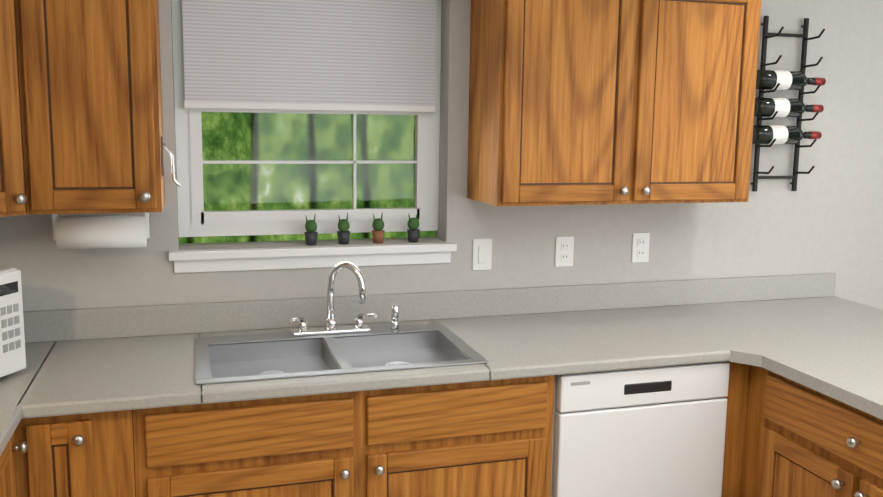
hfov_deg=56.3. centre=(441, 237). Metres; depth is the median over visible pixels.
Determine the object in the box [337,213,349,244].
potted plant
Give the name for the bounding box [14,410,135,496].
base cabinet
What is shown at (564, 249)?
electrical outlet
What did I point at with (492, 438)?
base cabinet
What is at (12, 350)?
microwave
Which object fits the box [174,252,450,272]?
apron
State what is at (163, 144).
hook
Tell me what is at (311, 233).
potted plant
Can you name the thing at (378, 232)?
potted plant
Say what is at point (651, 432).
dishwasher
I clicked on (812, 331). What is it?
countertop
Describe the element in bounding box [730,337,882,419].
countertop
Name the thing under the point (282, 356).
sink
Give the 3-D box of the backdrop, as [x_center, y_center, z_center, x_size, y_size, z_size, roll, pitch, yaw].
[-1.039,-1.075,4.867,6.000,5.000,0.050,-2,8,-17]
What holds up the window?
in the wall
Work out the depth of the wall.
3.19 m
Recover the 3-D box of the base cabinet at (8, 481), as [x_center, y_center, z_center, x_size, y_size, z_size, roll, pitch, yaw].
[-1.412,0.870,2.220,0.655,0.876,0.876,-2,8,-17]
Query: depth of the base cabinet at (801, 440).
2.46 m
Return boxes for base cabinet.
[0,433,27,496]
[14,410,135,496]
[133,375,554,496]
[721,361,749,496]
[741,365,882,496]
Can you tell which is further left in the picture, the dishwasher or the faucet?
the faucet
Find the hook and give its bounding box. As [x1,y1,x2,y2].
[161,136,180,186]
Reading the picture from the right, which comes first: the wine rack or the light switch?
the wine rack
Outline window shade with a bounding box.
[182,0,435,112]
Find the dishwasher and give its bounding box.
[551,361,729,496]
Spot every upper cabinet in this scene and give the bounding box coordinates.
[0,0,26,216]
[15,0,164,213]
[467,0,761,205]
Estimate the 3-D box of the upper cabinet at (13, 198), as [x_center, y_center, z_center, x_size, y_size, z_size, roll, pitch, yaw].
[-1.442,-0.433,2.159,0.632,0.762,0.621,-2,8,-17]
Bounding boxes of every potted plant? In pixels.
[304,213,317,245]
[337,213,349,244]
[372,212,384,243]
[407,211,419,241]
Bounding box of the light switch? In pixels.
[472,238,491,270]
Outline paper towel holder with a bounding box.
[52,212,149,249]
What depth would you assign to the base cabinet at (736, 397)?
2.75 m
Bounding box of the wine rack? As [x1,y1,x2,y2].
[751,16,825,191]
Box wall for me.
[0,0,882,310]
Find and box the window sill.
[169,242,456,260]
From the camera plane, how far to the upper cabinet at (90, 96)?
2.30 m
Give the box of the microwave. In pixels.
[0,267,25,377]
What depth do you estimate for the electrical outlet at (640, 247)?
3.23 m
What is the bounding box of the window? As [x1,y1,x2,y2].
[171,0,440,236]
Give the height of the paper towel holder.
0.124 m
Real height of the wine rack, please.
0.688 m
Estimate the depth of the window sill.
2.83 m
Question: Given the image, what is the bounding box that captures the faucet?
[290,261,398,335]
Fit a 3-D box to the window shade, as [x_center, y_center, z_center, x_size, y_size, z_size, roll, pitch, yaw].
[-0.436,-0.666,2.830,0.869,0.455,0.040,-2,8,-17]
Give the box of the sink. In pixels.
[195,323,487,384]
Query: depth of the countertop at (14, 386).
2.07 m
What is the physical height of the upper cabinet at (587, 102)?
0.762 m
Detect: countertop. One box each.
[0,361,27,455]
[23,273,882,417]
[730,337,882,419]
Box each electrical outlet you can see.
[555,236,573,266]
[631,232,649,262]
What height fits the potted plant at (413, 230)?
0.110 m

